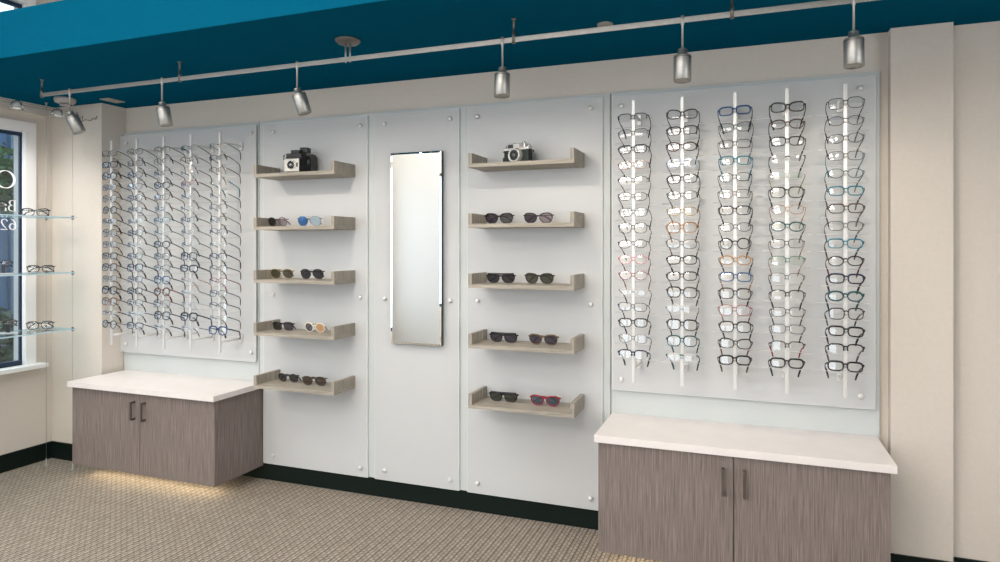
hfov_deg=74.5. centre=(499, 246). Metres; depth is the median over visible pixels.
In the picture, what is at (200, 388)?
countertop
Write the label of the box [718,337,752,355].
eyeglasses
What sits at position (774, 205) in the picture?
eyeglasses
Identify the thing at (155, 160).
eyeglasses
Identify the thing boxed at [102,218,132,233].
eyeglasses
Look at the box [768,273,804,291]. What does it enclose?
eyeglasses
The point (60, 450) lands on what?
baseboard
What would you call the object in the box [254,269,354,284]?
wall shelf
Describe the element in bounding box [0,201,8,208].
eyeglasses
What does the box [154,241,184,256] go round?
eyeglasses
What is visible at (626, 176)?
eyeglasses
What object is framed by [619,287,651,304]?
eyeglasses
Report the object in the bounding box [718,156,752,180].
eyeglasses
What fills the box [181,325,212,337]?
eyeglasses
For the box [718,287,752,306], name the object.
eyeglasses
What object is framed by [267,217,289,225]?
sunglasses
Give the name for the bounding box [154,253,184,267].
eyeglasses
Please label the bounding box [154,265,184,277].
eyeglasses
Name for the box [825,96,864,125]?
eyeglasses
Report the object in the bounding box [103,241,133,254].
eyeglasses
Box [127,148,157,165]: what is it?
eyeglasses
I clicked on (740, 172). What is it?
eyeglasses
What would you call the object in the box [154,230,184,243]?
eyeglasses
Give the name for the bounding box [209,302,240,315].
eyeglasses
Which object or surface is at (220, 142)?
rod
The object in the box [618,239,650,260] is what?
eyeglasses
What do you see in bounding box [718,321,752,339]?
eyeglasses
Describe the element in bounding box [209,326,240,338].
eyeglasses
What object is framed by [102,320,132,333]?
eyeglasses
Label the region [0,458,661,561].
floor
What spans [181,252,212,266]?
eyeglasses
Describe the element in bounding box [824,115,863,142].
eyeglasses
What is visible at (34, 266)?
eyeglasses
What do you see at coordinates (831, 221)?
eyeglasses
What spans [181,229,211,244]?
eyeglasses
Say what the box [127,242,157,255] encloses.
eyeglasses
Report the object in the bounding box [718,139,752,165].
eyeglasses
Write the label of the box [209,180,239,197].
eyeglasses
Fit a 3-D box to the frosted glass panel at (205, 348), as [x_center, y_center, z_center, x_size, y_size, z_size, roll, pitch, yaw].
[-2.131,-0.016,4.435,1.204,1.522,0.040,0,0,21]
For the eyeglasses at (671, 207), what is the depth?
3.10 m
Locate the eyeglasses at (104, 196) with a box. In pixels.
[103,195,132,209]
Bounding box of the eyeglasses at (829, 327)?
[825,325,865,345]
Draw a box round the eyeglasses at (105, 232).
[103,229,133,243]
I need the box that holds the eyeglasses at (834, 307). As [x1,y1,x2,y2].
[824,307,864,325]
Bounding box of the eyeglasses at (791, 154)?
[768,154,804,178]
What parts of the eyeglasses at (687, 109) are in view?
frame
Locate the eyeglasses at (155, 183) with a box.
[154,182,185,197]
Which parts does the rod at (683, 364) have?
mount arm, mount arm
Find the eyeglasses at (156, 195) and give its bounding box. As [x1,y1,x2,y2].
[154,194,184,210]
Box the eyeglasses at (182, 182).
[181,180,212,196]
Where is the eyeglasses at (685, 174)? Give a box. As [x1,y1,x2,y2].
[666,174,699,198]
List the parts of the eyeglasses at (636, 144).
frame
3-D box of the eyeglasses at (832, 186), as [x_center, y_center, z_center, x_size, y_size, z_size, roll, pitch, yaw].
[1.521,-0.212,2.909,0.153,0.100,0.142,0,0,20]
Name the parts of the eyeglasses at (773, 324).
frame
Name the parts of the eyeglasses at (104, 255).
frame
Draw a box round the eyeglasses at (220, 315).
[210,315,240,328]
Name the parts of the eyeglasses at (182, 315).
frame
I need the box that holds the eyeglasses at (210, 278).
[209,278,240,291]
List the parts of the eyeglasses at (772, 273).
frame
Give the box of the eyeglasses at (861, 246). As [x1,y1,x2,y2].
[824,238,863,259]
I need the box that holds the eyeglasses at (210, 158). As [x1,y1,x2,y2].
[209,155,240,173]
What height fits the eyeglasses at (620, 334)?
0.097 m
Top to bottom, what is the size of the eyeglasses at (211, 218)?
0.104 m
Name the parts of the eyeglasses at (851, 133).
frame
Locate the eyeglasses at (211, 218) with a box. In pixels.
[210,216,241,232]
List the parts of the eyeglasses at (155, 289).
frame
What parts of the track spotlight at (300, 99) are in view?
stem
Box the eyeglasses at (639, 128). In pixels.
[618,128,650,152]
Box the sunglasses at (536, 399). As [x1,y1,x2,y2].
[530,394,560,405]
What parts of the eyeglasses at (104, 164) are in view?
frame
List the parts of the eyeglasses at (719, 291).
frame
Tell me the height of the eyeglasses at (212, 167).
0.098 m
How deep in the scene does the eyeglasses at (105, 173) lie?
4.40 m
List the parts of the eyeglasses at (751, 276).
frame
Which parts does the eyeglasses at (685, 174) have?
frame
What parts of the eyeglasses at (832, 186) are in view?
frame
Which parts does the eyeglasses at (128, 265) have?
frame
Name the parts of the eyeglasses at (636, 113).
frame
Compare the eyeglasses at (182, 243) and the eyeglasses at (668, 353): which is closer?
the eyeglasses at (668, 353)
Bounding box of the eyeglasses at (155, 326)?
[154,324,184,337]
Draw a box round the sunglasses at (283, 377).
[278,373,300,381]
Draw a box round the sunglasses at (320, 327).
[304,322,327,331]
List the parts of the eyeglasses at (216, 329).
frame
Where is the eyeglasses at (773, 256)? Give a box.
[768,256,805,275]
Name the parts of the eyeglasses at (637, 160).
frame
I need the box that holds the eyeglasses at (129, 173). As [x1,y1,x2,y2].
[127,171,158,187]
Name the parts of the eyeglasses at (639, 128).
frame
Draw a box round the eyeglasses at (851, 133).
[825,133,864,159]
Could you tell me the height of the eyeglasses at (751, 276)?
0.105 m
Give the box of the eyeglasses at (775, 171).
[769,171,804,193]
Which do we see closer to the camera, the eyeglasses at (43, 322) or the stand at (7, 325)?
the stand at (7, 325)
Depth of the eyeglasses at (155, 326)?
4.28 m
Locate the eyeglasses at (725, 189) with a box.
[718,189,752,212]
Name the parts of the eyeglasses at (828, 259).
frame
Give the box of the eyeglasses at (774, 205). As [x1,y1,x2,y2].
[769,205,805,228]
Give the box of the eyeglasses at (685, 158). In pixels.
[666,158,699,181]
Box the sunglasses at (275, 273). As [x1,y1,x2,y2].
[270,269,293,278]
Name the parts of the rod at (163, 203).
mount arm, mount arm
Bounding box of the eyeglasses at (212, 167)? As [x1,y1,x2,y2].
[209,167,240,184]
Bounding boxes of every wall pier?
[52,103,125,443]
[888,22,952,561]
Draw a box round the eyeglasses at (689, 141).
[666,141,698,164]
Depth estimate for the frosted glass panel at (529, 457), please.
3.57 m
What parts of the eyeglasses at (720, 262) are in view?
frame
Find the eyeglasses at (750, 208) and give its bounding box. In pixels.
[718,205,752,226]
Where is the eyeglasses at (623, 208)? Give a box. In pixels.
[618,208,651,229]
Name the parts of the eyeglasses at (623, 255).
frame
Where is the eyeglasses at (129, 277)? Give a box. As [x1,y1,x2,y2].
[128,276,158,289]
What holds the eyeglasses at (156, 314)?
on the rod at (163, 203)
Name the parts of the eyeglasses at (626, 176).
frame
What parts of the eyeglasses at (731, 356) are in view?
frame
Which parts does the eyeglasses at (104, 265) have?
frame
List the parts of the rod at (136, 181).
mount arm, mount arm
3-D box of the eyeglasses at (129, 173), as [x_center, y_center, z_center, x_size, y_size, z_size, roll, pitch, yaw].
[-2.370,-0.442,4.372,0.152,0.095,0.143,0,0,21]
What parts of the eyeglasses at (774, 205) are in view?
frame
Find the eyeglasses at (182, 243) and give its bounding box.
[181,241,212,256]
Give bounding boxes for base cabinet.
[72,387,262,486]
[598,443,890,561]
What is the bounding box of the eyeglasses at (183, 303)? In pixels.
[182,302,212,314]
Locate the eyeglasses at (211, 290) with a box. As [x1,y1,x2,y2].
[210,290,240,304]
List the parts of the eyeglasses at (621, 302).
frame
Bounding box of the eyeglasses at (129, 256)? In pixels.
[127,253,158,267]
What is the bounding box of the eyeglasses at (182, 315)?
[181,312,211,325]
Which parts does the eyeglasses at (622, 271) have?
frame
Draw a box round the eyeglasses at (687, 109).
[666,109,699,134]
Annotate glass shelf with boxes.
[0,214,75,218]
[0,272,75,275]
[0,327,75,338]
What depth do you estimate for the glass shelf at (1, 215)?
4.31 m
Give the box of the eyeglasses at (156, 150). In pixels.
[154,146,185,163]
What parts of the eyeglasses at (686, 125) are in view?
frame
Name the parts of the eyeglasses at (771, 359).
frame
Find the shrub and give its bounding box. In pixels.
[0,307,13,362]
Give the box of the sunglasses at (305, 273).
[300,269,324,278]
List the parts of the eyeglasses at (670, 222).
frame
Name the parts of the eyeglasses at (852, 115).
frame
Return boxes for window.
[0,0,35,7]
[0,118,48,374]
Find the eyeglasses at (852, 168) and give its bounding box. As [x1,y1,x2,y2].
[824,168,864,192]
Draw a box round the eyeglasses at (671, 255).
[666,255,699,275]
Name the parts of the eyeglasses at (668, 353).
frame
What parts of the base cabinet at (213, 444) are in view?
cabinet door, door handle, door handle, cabinet door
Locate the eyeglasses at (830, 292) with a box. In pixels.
[825,290,864,310]
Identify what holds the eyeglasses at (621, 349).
hanging from the rod at (638, 117)
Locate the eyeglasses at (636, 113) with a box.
[618,113,650,138]
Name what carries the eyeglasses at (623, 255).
hanging from the rod at (638, 117)
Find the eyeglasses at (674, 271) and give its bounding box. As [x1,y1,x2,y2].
[666,271,699,291]
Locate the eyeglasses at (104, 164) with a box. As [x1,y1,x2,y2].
[102,161,133,178]
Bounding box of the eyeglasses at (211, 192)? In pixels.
[210,192,240,207]
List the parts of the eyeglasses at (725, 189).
frame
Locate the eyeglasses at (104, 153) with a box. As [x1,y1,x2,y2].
[102,150,132,167]
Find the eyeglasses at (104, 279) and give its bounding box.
[102,276,132,289]
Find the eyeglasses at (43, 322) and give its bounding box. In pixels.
[26,321,54,329]
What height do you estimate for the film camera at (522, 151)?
0.115 m
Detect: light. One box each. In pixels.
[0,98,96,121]
[50,108,65,116]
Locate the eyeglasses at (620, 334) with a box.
[618,334,651,350]
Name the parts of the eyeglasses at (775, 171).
frame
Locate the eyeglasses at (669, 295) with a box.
[666,286,699,305]
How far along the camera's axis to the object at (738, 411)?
3.18 m
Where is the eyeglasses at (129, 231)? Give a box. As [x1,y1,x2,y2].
[128,230,158,244]
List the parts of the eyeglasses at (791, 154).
frame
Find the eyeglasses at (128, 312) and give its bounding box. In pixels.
[127,311,158,322]
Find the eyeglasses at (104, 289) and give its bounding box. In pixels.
[102,286,132,300]
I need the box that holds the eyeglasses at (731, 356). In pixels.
[717,355,751,372]
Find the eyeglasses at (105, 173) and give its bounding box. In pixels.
[102,172,132,187]
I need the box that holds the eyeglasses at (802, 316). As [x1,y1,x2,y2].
[769,307,805,325]
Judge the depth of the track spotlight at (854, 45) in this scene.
2.35 m
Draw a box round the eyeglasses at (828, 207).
[825,203,864,226]
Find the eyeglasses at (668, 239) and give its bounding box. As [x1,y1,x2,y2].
[666,239,699,257]
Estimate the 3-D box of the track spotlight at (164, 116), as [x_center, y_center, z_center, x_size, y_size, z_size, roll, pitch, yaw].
[-1.806,-0.775,3.540,0.082,0.264,0.068,0,0,-11]
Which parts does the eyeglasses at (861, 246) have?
frame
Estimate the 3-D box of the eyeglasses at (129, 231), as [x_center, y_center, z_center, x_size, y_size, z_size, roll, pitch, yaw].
[-2.368,-0.058,4.370,0.153,0.100,0.141,0,0,22]
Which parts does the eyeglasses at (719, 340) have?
frame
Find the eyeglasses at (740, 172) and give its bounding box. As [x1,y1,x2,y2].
[718,172,751,196]
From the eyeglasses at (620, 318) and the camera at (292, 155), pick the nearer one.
the eyeglasses at (620, 318)
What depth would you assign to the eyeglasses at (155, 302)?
4.25 m
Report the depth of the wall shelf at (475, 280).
3.42 m
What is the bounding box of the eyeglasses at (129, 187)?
[127,183,157,199]
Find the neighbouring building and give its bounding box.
[0,133,13,338]
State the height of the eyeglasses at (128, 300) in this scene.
0.099 m
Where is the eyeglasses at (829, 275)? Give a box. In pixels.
[825,273,865,293]
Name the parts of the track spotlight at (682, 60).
stem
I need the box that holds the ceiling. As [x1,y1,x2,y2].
[0,0,999,107]
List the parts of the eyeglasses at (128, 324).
frame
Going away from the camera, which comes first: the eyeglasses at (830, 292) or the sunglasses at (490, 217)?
the eyeglasses at (830, 292)
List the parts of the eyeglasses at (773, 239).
frame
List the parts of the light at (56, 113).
bulb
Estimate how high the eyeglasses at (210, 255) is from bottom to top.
0.106 m
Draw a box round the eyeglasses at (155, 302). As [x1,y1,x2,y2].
[154,299,184,313]
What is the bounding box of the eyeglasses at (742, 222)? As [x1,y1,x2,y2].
[718,222,752,244]
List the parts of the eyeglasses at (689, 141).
frame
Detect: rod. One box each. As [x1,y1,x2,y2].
[108,141,134,344]
[132,139,161,346]
[159,137,187,348]
[185,135,214,350]
[216,132,242,352]
[615,100,655,382]
[662,96,704,385]
[713,92,757,389]
[763,88,810,393]
[819,84,868,397]
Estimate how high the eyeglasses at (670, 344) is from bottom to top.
0.105 m
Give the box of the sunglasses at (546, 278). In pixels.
[524,273,554,283]
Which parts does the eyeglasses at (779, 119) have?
frame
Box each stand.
[0,264,14,273]
[0,324,19,333]
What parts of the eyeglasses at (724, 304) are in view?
frame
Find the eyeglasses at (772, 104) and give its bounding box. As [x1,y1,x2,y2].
[769,101,805,129]
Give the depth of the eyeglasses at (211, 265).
4.10 m
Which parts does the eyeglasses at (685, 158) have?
frame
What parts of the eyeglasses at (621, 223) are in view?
frame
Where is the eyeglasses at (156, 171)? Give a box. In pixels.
[154,170,185,186]
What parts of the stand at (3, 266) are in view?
stand post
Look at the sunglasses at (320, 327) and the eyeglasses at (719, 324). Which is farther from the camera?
the sunglasses at (320, 327)
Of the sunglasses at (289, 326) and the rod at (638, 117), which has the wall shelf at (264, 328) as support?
the sunglasses at (289, 326)
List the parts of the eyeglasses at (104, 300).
frame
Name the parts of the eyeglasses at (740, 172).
frame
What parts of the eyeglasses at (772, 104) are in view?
frame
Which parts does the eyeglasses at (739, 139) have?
frame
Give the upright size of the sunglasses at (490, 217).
0.058 m
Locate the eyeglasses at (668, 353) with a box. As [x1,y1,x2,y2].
[666,353,699,370]
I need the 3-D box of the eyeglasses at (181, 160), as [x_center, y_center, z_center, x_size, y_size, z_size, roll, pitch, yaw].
[-1.942,-0.519,4.213,0.154,0.095,0.143,0,0,18]
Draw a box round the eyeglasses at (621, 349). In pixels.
[618,349,650,366]
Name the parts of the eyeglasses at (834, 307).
frame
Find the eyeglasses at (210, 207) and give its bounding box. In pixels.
[209,204,240,220]
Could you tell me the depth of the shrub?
7.58 m
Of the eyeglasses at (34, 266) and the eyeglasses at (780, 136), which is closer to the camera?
the eyeglasses at (780, 136)
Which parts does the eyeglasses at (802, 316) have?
frame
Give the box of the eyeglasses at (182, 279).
[181,277,211,290]
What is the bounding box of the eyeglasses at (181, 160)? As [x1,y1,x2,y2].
[180,156,211,173]
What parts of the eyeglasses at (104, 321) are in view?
frame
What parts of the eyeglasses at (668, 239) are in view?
frame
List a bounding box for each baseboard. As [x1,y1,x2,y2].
[0,441,51,473]
[52,441,71,460]
[242,463,987,561]
[891,553,955,561]
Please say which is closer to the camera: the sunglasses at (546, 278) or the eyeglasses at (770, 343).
the eyeglasses at (770, 343)
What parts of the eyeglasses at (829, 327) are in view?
frame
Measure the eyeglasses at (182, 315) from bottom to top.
0.106 m
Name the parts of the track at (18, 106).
bulb, cable light wires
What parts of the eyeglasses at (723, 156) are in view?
frame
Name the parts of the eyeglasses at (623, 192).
frame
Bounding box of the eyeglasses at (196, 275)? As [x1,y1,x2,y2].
[180,265,211,279]
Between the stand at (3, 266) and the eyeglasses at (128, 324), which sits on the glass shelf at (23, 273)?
the stand at (3, 266)
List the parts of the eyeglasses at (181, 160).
frame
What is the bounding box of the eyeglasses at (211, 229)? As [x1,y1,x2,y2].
[210,229,240,244]
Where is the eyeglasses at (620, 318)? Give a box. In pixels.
[618,318,650,334]
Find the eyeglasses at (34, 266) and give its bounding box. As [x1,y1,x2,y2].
[26,265,55,271]
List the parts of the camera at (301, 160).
len plate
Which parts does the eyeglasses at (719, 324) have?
frame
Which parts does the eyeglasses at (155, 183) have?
frame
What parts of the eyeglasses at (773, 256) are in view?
frame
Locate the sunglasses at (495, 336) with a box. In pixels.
[489,332,518,342]
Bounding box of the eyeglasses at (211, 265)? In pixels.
[209,265,240,279]
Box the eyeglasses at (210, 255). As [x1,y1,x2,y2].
[209,253,240,268]
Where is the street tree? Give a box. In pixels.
[0,142,13,213]
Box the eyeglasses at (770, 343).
[768,341,805,357]
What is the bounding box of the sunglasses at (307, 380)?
[302,376,326,385]
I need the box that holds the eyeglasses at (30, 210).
[21,208,50,215]
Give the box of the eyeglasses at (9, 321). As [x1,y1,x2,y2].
[0,320,17,325]
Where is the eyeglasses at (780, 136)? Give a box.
[769,136,805,161]
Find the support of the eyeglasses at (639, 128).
hanging from the rod at (638, 117)
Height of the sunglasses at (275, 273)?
0.059 m
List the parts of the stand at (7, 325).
stand post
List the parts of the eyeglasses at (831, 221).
frame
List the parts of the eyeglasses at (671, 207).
frame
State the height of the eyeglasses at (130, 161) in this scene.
0.099 m
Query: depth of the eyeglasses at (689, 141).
3.10 m
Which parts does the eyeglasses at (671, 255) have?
frame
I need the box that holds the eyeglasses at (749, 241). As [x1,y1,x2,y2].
[718,238,751,258]
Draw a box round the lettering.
[0,170,15,229]
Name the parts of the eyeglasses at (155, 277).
frame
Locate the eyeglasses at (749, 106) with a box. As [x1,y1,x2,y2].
[717,105,752,133]
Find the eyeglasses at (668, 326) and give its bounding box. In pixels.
[666,319,698,335]
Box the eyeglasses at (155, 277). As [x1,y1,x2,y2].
[154,276,185,289]
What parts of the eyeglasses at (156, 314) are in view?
frame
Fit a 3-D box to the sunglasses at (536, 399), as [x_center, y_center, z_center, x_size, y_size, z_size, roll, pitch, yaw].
[0.238,0.805,3.436,0.169,0.058,0.045,0,0,15]
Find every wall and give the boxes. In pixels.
[0,0,60,454]
[126,21,999,561]
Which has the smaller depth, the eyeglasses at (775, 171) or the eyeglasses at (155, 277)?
the eyeglasses at (775, 171)
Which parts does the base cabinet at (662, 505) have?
cabinet door, door handle, door handle, cabinet door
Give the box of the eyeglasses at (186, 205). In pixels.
[181,205,211,220]
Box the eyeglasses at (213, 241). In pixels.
[210,241,240,256]
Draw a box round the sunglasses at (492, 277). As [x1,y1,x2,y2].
[486,273,515,282]
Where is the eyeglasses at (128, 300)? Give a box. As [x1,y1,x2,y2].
[127,299,157,311]
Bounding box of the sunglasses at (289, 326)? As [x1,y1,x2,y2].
[272,321,295,330]
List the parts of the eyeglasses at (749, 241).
frame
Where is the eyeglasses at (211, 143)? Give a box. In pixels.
[210,143,240,159]
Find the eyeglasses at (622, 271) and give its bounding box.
[618,271,650,290]
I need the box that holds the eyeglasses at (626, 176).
[618,176,650,197]
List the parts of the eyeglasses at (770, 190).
frame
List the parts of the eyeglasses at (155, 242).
frame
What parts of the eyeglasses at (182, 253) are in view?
frame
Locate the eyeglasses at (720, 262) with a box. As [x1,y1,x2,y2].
[718,255,752,274]
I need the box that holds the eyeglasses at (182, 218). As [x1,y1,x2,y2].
[181,217,212,230]
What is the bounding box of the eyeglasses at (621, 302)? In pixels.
[618,302,649,319]
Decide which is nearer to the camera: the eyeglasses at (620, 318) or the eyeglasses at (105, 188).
the eyeglasses at (620, 318)
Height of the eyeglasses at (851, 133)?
0.097 m
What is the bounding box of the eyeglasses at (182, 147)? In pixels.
[181,145,211,163]
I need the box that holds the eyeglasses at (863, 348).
[825,343,864,361]
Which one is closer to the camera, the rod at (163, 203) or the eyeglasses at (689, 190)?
the eyeglasses at (689, 190)
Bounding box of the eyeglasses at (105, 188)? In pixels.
[103,184,132,199]
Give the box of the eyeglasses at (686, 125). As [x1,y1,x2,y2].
[666,125,699,150]
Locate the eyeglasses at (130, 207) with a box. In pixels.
[128,206,158,220]
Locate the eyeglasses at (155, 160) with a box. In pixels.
[154,158,185,174]
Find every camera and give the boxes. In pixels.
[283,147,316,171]
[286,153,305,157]
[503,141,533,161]
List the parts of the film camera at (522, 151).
plate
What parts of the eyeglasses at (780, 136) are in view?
frame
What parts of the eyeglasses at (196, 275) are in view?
frame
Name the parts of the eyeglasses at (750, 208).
frame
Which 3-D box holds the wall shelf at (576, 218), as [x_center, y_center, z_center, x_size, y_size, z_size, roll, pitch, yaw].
[0.139,-0.135,3.473,0.574,0.076,0.218,0,0,21]
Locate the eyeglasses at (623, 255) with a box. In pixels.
[618,255,650,274]
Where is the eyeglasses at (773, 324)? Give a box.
[769,324,805,341]
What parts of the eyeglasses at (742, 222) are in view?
frame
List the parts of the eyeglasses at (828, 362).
frame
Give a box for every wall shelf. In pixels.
[254,160,354,180]
[254,216,354,230]
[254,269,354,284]
[254,319,354,339]
[254,369,354,395]
[468,147,583,171]
[468,211,583,228]
[468,272,583,289]
[468,329,583,353]
[468,386,583,417]
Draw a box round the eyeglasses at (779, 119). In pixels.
[768,119,804,145]
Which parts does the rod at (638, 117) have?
mount arm, mount arm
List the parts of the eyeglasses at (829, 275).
frame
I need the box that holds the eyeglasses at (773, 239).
[768,239,804,259]
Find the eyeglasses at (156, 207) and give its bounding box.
[155,206,185,220]
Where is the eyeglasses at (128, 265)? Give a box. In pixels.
[127,264,158,277]
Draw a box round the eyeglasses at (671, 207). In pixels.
[667,207,699,228]
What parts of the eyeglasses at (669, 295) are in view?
frame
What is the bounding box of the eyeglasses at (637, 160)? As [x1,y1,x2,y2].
[618,160,650,182]
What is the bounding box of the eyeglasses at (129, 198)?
[127,195,158,210]
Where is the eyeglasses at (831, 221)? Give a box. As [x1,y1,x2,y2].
[824,221,864,242]
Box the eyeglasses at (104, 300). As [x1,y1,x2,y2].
[102,297,132,311]
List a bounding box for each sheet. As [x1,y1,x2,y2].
[124,122,259,380]
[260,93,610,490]
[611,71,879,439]
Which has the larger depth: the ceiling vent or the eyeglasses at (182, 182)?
the ceiling vent
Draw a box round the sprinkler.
[597,21,612,26]
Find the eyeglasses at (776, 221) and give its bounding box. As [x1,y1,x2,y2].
[769,221,805,242]
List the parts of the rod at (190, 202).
mount arm, mount arm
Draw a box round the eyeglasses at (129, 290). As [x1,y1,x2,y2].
[127,287,157,301]
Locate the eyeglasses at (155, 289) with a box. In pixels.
[154,287,184,302]
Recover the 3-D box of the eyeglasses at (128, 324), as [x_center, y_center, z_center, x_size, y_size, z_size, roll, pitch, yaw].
[-2.374,0.552,4.370,0.153,0.106,0.140,0,0,18]
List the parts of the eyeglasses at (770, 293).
frame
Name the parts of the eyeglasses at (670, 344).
frame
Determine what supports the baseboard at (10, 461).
attached to the wall at (25, 396)
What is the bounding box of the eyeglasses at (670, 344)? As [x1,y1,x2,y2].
[666,335,699,352]
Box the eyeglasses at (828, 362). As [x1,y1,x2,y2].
[824,360,864,379]
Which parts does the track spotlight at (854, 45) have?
stem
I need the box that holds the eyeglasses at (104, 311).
[103,310,132,323]
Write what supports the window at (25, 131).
in the wall at (25, 396)
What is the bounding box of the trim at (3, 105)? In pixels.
[0,97,54,117]
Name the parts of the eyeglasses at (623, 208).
frame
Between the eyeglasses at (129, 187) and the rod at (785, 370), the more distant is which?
the eyeglasses at (129, 187)
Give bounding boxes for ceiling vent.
[99,98,124,102]
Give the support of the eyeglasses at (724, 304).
hanging from the rod at (735, 365)
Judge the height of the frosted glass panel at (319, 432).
2.172 m
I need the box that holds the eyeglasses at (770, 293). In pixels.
[768,290,805,309]
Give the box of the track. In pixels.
[40,0,877,97]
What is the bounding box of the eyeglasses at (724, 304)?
[718,304,752,323]
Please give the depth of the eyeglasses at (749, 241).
3.02 m
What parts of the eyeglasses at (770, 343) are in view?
frame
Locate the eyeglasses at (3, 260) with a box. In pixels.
[0,260,12,266]
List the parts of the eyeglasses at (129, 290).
frame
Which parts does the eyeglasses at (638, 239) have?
frame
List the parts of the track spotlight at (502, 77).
stem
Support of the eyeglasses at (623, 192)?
hanging from the rod at (638, 117)
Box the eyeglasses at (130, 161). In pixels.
[128,160,158,176]
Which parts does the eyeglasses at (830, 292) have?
frame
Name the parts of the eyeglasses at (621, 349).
frame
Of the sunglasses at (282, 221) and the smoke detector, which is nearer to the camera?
the sunglasses at (282, 221)
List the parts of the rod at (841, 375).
mount arm, mount arm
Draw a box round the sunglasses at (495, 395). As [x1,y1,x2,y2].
[489,391,518,401]
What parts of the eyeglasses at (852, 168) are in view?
frame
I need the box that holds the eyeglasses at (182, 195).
[181,193,211,209]
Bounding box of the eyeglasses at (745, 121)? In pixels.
[718,121,753,147]
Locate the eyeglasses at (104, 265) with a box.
[102,263,132,278]
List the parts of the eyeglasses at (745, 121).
frame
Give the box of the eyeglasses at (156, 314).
[154,311,185,325]
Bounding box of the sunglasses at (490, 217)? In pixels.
[485,213,514,222]
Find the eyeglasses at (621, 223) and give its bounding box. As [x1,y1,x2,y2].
[618,223,651,242]
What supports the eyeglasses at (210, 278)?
on the rod at (220, 142)
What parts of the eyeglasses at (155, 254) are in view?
frame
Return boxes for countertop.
[67,370,257,401]
[594,413,896,473]
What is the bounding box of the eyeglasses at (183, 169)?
[181,169,211,184]
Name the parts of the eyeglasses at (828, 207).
frame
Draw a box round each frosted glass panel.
[120,125,255,361]
[263,116,367,477]
[375,108,459,490]
[467,97,602,510]
[612,75,875,409]
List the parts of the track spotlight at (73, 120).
stem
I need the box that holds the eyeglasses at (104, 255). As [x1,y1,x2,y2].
[102,252,132,266]
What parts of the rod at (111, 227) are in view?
mount arm, mount arm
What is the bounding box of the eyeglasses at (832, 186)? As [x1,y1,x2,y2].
[824,186,864,210]
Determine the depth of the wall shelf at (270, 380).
3.92 m
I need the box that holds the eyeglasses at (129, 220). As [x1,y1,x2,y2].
[128,218,157,233]
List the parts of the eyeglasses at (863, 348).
frame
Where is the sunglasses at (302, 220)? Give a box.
[297,216,321,225]
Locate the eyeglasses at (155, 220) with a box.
[154,217,184,232]
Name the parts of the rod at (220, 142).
mount arm, mount arm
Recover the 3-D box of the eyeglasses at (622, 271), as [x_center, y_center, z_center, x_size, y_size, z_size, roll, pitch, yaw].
[0.665,0.171,3.230,0.152,0.103,0.140,0,0,21]
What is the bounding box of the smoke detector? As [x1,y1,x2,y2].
[53,96,76,106]
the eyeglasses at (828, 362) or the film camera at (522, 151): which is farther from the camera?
the film camera at (522, 151)
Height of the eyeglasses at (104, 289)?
0.107 m
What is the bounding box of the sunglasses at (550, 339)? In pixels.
[528,333,558,344]
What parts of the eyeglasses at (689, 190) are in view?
frame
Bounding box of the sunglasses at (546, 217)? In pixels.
[523,212,553,222]
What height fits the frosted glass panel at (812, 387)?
1.522 m
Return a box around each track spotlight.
[66,88,85,134]
[156,77,172,126]
[292,61,311,115]
[494,36,509,98]
[673,15,691,83]
[843,0,864,69]
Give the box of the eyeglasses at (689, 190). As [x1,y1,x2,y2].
[667,190,699,213]
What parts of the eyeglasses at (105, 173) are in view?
frame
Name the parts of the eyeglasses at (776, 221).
frame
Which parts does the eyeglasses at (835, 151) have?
frame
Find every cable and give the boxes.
[44,102,47,465]
[71,105,73,470]
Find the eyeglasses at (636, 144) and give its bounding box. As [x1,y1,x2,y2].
[618,144,651,168]
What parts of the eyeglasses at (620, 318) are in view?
frame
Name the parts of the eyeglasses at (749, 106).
frame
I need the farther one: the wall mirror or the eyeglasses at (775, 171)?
the wall mirror
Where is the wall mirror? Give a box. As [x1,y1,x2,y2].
[391,151,442,345]
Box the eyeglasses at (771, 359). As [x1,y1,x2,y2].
[768,357,804,377]
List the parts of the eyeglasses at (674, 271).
frame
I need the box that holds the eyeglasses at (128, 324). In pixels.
[127,322,157,335]
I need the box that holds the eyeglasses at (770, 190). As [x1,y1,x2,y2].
[768,186,804,209]
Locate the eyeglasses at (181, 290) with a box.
[181,290,211,303]
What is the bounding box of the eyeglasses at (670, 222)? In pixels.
[666,222,698,242]
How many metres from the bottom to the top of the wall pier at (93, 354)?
2.480 m
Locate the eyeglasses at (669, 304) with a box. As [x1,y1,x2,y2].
[666,304,698,320]
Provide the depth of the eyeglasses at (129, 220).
4.33 m
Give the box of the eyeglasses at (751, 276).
[718,272,752,292]
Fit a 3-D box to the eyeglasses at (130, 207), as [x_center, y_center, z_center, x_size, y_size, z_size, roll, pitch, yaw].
[-2.368,-0.213,4.372,0.152,0.096,0.143,0,0,23]
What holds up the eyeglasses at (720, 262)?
hanging from the rod at (735, 365)
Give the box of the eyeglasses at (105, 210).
[103,206,133,220]
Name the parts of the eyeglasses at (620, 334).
frame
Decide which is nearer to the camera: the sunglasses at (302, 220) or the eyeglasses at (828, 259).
the eyeglasses at (828, 259)
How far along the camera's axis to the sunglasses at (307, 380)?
3.92 m
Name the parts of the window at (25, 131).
sill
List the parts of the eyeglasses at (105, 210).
frame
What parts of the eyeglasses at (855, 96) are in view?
frame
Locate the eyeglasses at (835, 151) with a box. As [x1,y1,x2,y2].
[825,151,864,177]
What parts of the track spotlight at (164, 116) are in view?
stem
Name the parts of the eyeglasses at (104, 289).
frame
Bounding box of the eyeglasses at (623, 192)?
[618,192,649,214]
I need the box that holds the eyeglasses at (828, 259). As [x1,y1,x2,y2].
[825,256,864,277]

